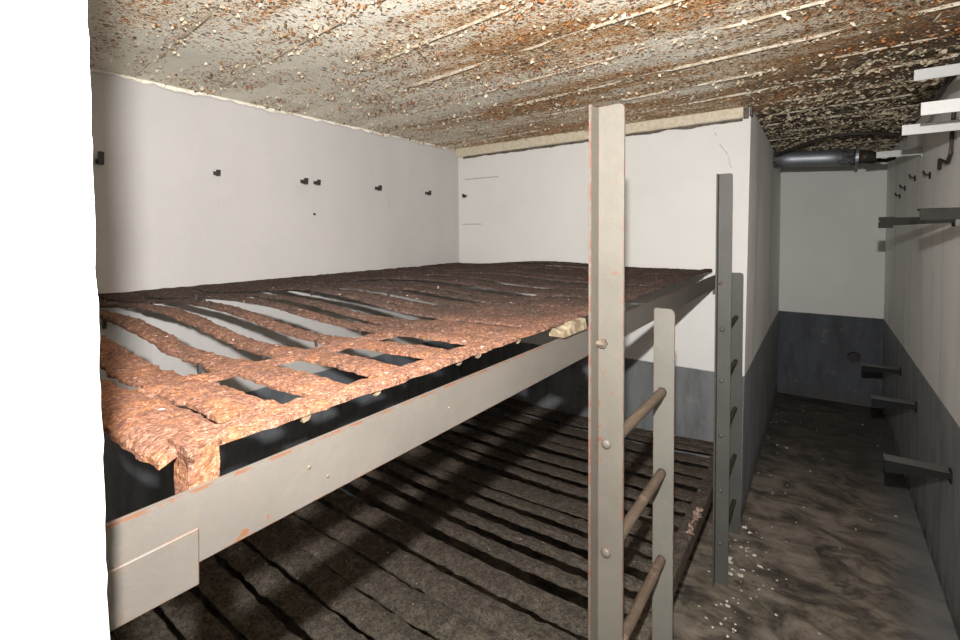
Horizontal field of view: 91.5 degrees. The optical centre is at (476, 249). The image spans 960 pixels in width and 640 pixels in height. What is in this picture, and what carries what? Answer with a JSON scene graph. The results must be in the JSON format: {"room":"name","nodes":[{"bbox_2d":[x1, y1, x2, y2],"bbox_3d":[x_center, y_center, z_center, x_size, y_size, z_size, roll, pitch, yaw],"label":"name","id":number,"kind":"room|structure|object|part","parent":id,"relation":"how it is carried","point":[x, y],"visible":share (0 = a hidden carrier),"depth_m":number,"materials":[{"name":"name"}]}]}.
{"room":"dormitory","nodes":[
{"label":"dormitory","id":0,"kind":"room"},
{"bbox_2d":[0,0,109,639],"bbox_3d":[-1.085,0.451,0.803,2.013,2.258,0.205,1,2,36],"label":"wall","id":1,"kind":"structure","parent":0,"point":[53,568],"depth_m":0.25,"materials":[{"name":"paint"}]},
{"bbox_2d":[90,68,460,566],"bbox_3d":[-0.772,0.374,3.000,0.205,2.258,7.082,1,2,36],"label":"wall","id":2,"kind":"structure","parent":0,"point":[163,218],"depth_m":2.34,"materials":[{"name":"paint"}]},
{"bbox_2d":[95,151,103,164],"bbox_3d":[-1.475,-0.356,1.831,0.045,0.051,0.018,1,2,36],"label":"wall hook","id":3,"kind":"object","parent":2,"relation":"attached to","point":[100,158],"visible":1,"depth_m":1.82,"materials":[{"name":"black metal"}]},
{"bbox_2d":[213,169,220,175],"bbox_3d":[-1.214,-0.358,2.188,0.041,0.027,0.017,1,2,36],"label":"wall hook","id":4,"kind":"object","parent":2,"relation":"attached to","point":[217,172],"visible":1,"depth_m":2.18,"materials":[{"name":"black metal"}]},
{"bbox_2d":[300,178,308,183],"bbox_3d":[-0.939,-0.372,2.553,0.049,0.032,0.020,1,2,36],"label":"wall hook","id":5,"kind":"object","parent":2,"relation":"attached to","point":[305,181],"visible":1,"depth_m":2.54,"materials":[{"name":"black metal"}]},
{"bbox_2d":[313,179,320,184],"bbox_3d":[-0.892,-0.374,2.620,0.045,0.030,0.018,1,2,36],"label":"wall hook","id":6,"kind":"object","parent":2,"relation":"attached to","point":[318,182],"visible":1,"depth_m":2.61,"materials":[{"name":"black metal"}]},
{"bbox_2d":[375,185,381,190],"bbox_3d":[-0.625,-0.391,2.979,0.049,0.032,0.020,1,2,36],"label":"wall hook","id":7,"kind":"object","parent":2,"relation":"attached to","point":[379,188],"visible":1,"depth_m":2.97,"materials":[{"name":"black metal"}]},
{"bbox_2d":[87,0,959,151],"bbox_3d":[0.435,-0.793,2.125,3.152,0.182,7.382,1,2,36],"label":"ceiling","id":8,"kind":"structure","parent":0,"point":[453,74],"depth_m":1.76,"materials":[{"name":"paint"}]},
{"bbox_2d":[774,131,907,156],"bbox_3d":[2.422,-0.735,3.227,0.232,0.064,0.788,-2,2,-32],"label":"cord","id":9,"kind":"object","parent":8,"relation":"hanging from","point":[865,132],"visible":0.97,"depth_m":3.05,"materials":[{"name":"black metal"}]},
{"bbox_2d":[912,54,959,117],"bbox_3d":[1.747,-0.620,1.743,0.049,0.164,0.430,0,2,24],"label":"cord","id":10,"kind":"object","parent":8,"relation":"hanging from","point":[947,80],"visible":0.61,"depth_m":1.76,"materials":[{"name":"black metal"}]},
{"bbox_2d":[111,392,957,639],"bbox_3d":[0.451,1.582,2.206,3.152,0.120,7.382,1,2,36],"label":"floor","id":11,"kind":"structure","parent":0,"point":[882,583],"depth_m":2.36,"materials":[{"name":"concrete"}]},
{"bbox_2d":[109,397,713,639],"bbox_3d":[-0.176,1.305,2.047,1.922,0.454,2.745,1,2,36],"label":"bed base","id":12,"kind":"object","parent":11,"relation":"on","point":[289,541],"visible":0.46,"depth_m":1.75,"materials":[{"name":"paint"}]},
{"bbox_3d":[0.547,1.287,3.130,0.036,0.405,0.036,1,2,36],"label":"leg","id":13,"kind":"part","parent":12,"relation":"part of","materials":[{"name":"wood"}]},
{"bbox_3d":[1.303,1.301,2.572,0.036,0.405,0.036,1,2,36],"label":"leg","id":14,"kind":"part","parent":12,"relation":"part of","materials":[{"name":"wood"}]},
{"bbox_2d":[588,104,674,639],"bbox_3d":[0.400,0.630,1.145,0.062,1.856,0.505,1,2,36],"label":"ladder","id":15,"kind":"object","parent":11,"relation":"on","point":[608,528],"visible":1,"depth_m":0.97,"materials":[{"name":"grey paint"}]},
{"bbox_3d":[0.266,0.638,0.960,0.058,1.856,0.046,1,2,36],"label":"tall post","id":16,"kind":"part","parent":15,"relation":"part of","materials":[{"name":"grey paint"}]},
{"bbox_3d":[0.539,0.858,1.345,0.056,1.386,0.034,1,2,36],"label":"short post","id":17,"kind":"part","parent":15,"relation":"part of","materials":[{"name":"grey paint"}]},
{"bbox_2d":[712,173,743,586],"bbox_3d":[1.231,0.586,2.269,0.062,1.856,0.514,1,2,36],"label":"ladder","id":18,"kind":"object","parent":11,"relation":"on","point":[728,359],"visible":1,"depth_m":2.10,"materials":[{"name":"grey paint"}]},
{"bbox_3d":[1.093,0.594,2.079,0.058,1.856,0.046,1,2,36],"label":"tall post","id":19,"kind":"part","parent":18,"relation":"part of","materials":[{"name":"grey paint"}]},
{"bbox_3d":[1.372,0.813,2.471,0.056,1.386,0.034,1,2,36],"label":"short post","id":20,"kind":"part","parent":18,"relation":"part of","materials":[{"name":"grey paint"}]},
{"bbox_2d":[698,405,896,637],"bbox_3d":[2.027,1.484,2.794,0.810,0.008,3.543,1,2,36],"label":"chips","id":21,"kind":"object","parent":11,"relation":"on","point":[745,527],"visible":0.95,"depth_m":2.20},
{"bbox_2d":[458,112,780,522],"bbox_3d":[1.421,0.314,4.174,2.037,2.268,2.626,1,2,36],"label":"wall","id":22,"kind":"structure","parent":0,"point":[538,210],"depth_m":2.88,"materials":[{"name":"paint"}]},
{"bbox_2d":[105,275,714,631],"bbox_3d":[0.518,0.235,1.472,0.048,0.098,2.788,1,2,36],"label":"support rail","id":23,"kind":"object","parent":22,"relation":"attached to","point":[154,552],"visible":0.93,"depth_m":0.52,"materials":[{"name":"grey paint"}]},
{"bbox_3d":[-0.291,0.289,0.401,0.004,0.054,0.100,1,2,36],"label":"joint plate","id":24,"kind":"part","parent":23,"relation":"part of","materials":[{"name":"grey paint"}]},
{"bbox_2d":[98,261,712,494],"bbox_3d":[-0.214,0.177,2.035,1.833,0.133,2.674,1,2,36],"label":"bed base","id":25,"kind":"object","parent":23,"relation":"on","point":[156,431],"visible":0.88,"depth_m":0.95,"materials":[{"name":"brown metal"}]},
{"bbox_3d":[-0.279,0.246,0.468,0.034,0.104,0.030,1,2,36],"label":"corner leg","id":26,"kind":"part","parent":25,"relation":"part of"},
{"bbox_2d":[465,177,497,223],"bbox_3d":[0.037,-0.367,3.543,0.310,0.346,0.006,1,2,36],"label":"plaster patch","id":27,"kind":"object","parent":22,"relation":"attached to","point":[479,192],"visible":1,"depth_m":3.56,"materials":[{"name":"paint"}]},
{"bbox_2d":[456,106,752,158],"bbox_3d":[0.659,-0.732,3.067,1.994,0.091,0.064,1,2,36],"label":"trim","id":28,"kind":"structure","parent":22,"relation":"attached to","point":[731,115],"depth_m":2.83,"materials":[{"name":"beige paint"}]},
{"bbox_2d":[773,147,895,167],"bbox_3d":[2.684,-0.699,3.564,0.759,0.165,0.181,1,2,36],"label":"pipe","id":29,"kind":"object","parent":22,"relation":"attached to","point":[836,157],"visible":0.84,"depth_m":3.55,"materials":[{"name":"black metal"}]},
{"bbox_3d":[2.925,-0.643,3.352,0.035,0.041,0.147,-1,2,-9],"label":"valve stem","id":30,"kind":"part","parent":29,"relation":"part of","materials":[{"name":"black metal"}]},
{"bbox_2d":[777,157,886,408],"bbox_3d":[2.576,0.280,5.052,3.152,2.258,0.200,1,2,36],"label":"wall","id":31,"kind":"structure","parent":0,"point":[832,269],"depth_m":4.37,"materials":[{"name":"paint"}]},
{"bbox_2d":[847,352,860,362],"bbox_3d":[3.460,0.988,4.285,0.098,0.098,0.042,1,2,36],"label":"stub","id":32,"kind":"object","parent":31,"relation":"attached to","point":[854,357],"visible":1,"depth_m":4.27,"materials":[{"name":"black metal"}]},
{"bbox_2d":[882,75,959,639],"bbox_3d":[1.660,0.414,1.329,0.200,2.258,7.282,1,2,36],"label":"wall","id":33,"kind":"structure","parent":0,"point":[921,330],"depth_m":2.43,"materials":[{"name":"paint"}]},
{"bbox_2d":[861,363,900,375],"bbox_3d":[2.859,0.844,3.308,0.210,0.058,0.086,1,2,36],"label":"wall bracket","id":34,"kind":"object","parent":33,"relation":"attached to","point":[865,367],"visible":1,"depth_m":3.29,"materials":[{"name":"grey metal"}]},
{"bbox_3d":[2.838,0.853,3.280,0.210,0.043,0.007,1,2,36],"label":"arm","id":35,"kind":"part","parent":34,"relation":"part of"},
{"bbox_2d":[871,395,917,412],"bbox_3d":[2.459,0.909,2.760,0.200,0.068,0.086,1,2,36],"label":"wall bracket","id":36,"kind":"object","parent":33,"relation":"attached to","point":[877,401],"visible":1,"depth_m":2.75,"materials":[{"name":"grey metal"}]},
{"bbox_3d":[2.438,0.918,2.731,0.200,0.053,0.007,1,2,36],"label":"arm","id":37,"kind":"part","parent":36,"relation":"part of"},
{"bbox_2d":[866,147,922,159],"bbox_3d":[2.452,-0.557,2.752,0.245,0.054,0.061,1,2,36],"label":"wall bracket","id":38,"kind":"object","parent":33,"relation":"attached to","point":[909,152],"visible":1,"depth_m":2.72,"materials":[{"name":"white metal"}]},
{"bbox_3d":[2.457,-0.558,2.720,0.200,0.036,0.007,1,2,36],"label":"arm","id":39,"kind":"part","parent":38,"relation":"part of","materials":[{"name":"white paint"}]},
{"bbox_2d":[878,217,955,227],"bbox_3d":[1.937,-0.124,2.066,0.246,0.058,0.063,1,2,36],"label":"wall bracket","id":40,"kind":"object","parent":33,"relation":"attached to","point":[885,222],"visible":0.83,"depth_m":2.07,"materials":[{"name":"metal"}]},
{"bbox_2d":[883,454,952,483],"bbox_3d":[1.921,0.955,2.043,0.213,0.068,0.086,1,2,36],"label":"wall bracket","id":41,"kind":"object","parent":33,"relation":"attached to","point":[893,464],"visible":1,"depth_m":2.03,"materials":[{"name":"grey metal"}]},
{"bbox_3d":[1.900,0.964,2.015,0.213,0.053,0.007,1,2,36],"label":"arm","id":42,"kind":"part","parent":41,"relation":"part of"},
{"bbox_3d":[1.991,0.951,1.965,0.005,0.054,0.044,1,2,36],"label":"wall plate","id":43,"kind":"part","parent":41,"relation":"part of","materials":[{"name":"grey metal"}]},
{"bbox_2d":[922,171,930,178],"bbox_3d":[2.365,-0.392,2.459,0.039,0.045,0.036,1,2,36],"label":"hook","id":44,"kind":"object","parent":33,"relation":"attached to","point":[923,172],"visible":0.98,"depth_m":2.45,"materials":[{"name":"black metal"}]},
{"bbox_2d":[900,119,959,135],"bbox_3d":[1.729,-0.451,1.748,0.212,0.054,0.061,1,2,36],"label":"wall bracket","id":45,"kind":"object","parent":33,"relation":"attached to","point":[951,125],"visible":1,"depth_m":1.74,"materials":[{"name":"white metal"}]},
{"bbox_2d":[912,63,959,81],"bbox_3d":[1.568,-0.579,1.526,0.212,0.054,0.061,1,2,36],"label":"wall bracket","id":46,"kind":"object","parent":33,"relation":"attached to","point":[953,69],"visible":1,"depth_m":1.53,"materials":[{"name":"metal"}]},
{"bbox_2d":[917,207,959,219],"bbox_3d":[1.497,-0.109,1.436,0.205,0.054,0.061,1,2,36],"label":"wall bracket","id":47,"kind":"object","parent":33,"relation":"attached to","point":[925,213],"visible":1,"depth_m":1.45,"materials":[{"name":"metal"}]},
{"bbox_2d":[918,98,959,115],"bbox_3d":[1.512,-0.442,1.448,0.205,0.054,0.061,1,2,36],"label":"wall bracket","id":48,"kind":"object","parent":33,"relation":"attached to","point":[950,105],"visible":1,"depth_m":1.46,"materials":[{"name":"white metal"}]},
{"bbox_2d":[937,112,956,169],"bbox_3d":[2.088,-0.477,2.082,0.024,0.223,0.273,1,2,36],"label":"cord","id":49,"kind":"object","parent":33,"relation":"attached to","point":[940,161],"visible":0.84,"depth_m":2.00,"materials":[{"name":"black metal"}]}
]}

